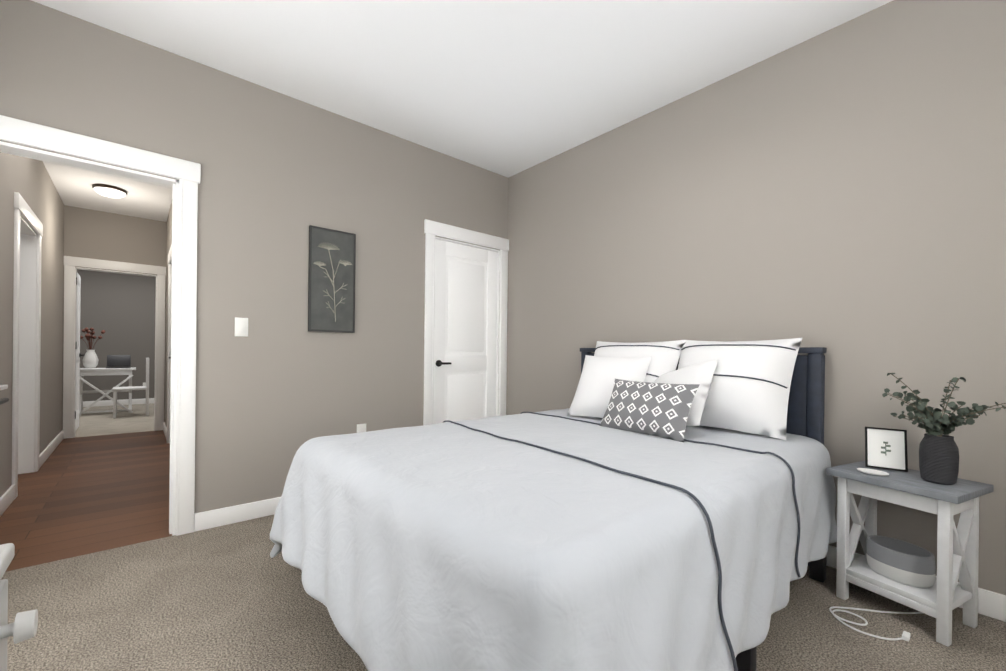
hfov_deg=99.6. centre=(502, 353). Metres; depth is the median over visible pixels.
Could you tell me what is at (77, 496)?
floor
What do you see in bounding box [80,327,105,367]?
vase
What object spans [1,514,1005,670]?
floor
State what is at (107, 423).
floor
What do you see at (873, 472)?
dish
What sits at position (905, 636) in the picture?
cord
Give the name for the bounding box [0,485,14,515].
baseboard
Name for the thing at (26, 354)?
door frame
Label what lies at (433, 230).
trim
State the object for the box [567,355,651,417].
pillow
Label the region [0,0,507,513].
wall
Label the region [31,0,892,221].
ceiling
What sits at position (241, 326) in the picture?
light switch
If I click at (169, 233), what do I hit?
wall
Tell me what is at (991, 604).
baseboard
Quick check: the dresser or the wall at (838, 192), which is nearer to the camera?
the dresser
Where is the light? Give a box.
[92,184,126,197]
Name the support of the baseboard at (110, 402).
attached to the wall at (119, 308)
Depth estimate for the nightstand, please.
1.68 m
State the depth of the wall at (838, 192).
2.17 m
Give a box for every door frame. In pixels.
[0,115,200,535]
[12,192,42,498]
[63,256,163,438]
[164,244,171,442]
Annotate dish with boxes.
[857,468,888,475]
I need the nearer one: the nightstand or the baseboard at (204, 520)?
the nightstand
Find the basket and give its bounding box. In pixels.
[866,535,935,587]
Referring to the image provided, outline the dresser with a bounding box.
[0,543,37,670]
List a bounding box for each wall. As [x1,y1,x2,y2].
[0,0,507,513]
[0,152,63,496]
[62,205,166,429]
[77,269,155,400]
[165,201,171,426]
[506,0,1005,594]
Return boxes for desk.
[79,367,135,415]
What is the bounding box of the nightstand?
[826,460,993,646]
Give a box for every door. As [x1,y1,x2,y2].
[76,273,84,429]
[433,239,497,423]
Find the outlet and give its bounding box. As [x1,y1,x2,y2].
[357,424,365,432]
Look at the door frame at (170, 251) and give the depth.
4.80 m
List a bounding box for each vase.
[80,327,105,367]
[882,373,1005,484]
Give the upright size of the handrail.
0.028 m
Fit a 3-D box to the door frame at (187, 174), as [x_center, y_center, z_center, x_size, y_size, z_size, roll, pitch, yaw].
[-2.188,-0.037,2.227,0.954,2.145,0.168,1,0,-41]
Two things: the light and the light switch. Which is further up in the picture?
the light
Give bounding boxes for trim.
[0,385,7,390]
[423,219,508,424]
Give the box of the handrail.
[0,398,8,404]
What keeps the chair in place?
on the floor at (107, 423)
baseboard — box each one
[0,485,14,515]
[39,430,63,467]
[83,398,153,406]
[163,422,166,439]
[194,497,280,531]
[826,545,1005,621]
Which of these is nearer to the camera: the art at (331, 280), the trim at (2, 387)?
the trim at (2, 387)
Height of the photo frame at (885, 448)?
0.179 m
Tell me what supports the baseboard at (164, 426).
attached to the wall at (169, 233)
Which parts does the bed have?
headboard, frame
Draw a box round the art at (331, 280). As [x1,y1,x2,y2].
[308,225,355,332]
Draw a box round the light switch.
[235,317,247,336]
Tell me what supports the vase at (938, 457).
on the nightstand
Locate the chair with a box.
[112,358,148,417]
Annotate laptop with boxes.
[106,355,130,367]
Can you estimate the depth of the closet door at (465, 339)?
3.77 m
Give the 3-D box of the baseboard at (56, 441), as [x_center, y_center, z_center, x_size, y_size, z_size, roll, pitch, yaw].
[-4.614,0.953,4.349,0.015,0.105,1.695,1,0,-41]
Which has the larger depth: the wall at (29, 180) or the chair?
the chair
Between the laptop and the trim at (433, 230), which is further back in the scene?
the laptop
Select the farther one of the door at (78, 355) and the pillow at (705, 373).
the door at (78, 355)
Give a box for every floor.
[0,430,171,571]
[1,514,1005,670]
[74,403,153,437]
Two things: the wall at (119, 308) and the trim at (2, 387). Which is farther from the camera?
the wall at (119, 308)
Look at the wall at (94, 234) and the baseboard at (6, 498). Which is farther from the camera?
the wall at (94, 234)
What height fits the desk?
0.750 m
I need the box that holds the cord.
[829,606,921,641]
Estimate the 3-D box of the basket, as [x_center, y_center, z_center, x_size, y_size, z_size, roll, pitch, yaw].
[1.676,0.876,1.798,0.169,0.125,0.228,1,0,-21]
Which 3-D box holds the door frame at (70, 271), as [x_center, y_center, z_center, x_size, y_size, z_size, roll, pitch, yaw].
[-4.837,-0.071,5.326,0.954,2.145,0.144,1,0,-41]
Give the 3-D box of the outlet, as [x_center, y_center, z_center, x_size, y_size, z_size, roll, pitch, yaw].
[-1.044,0.577,3.136,0.072,0.116,0.008,1,0,-41]
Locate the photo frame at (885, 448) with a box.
[865,427,907,471]
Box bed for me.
[270,338,836,670]
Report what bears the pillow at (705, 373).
on the bed
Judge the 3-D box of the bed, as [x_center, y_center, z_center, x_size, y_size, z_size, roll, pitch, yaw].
[0.306,0.485,2.001,2.214,1.158,1.837,1,0,-41]
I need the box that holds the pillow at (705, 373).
[655,359,718,425]
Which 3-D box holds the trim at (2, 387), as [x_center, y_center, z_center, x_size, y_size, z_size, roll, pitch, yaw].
[-2.873,0.215,2.352,0.030,0.025,0.960,1,0,-41]

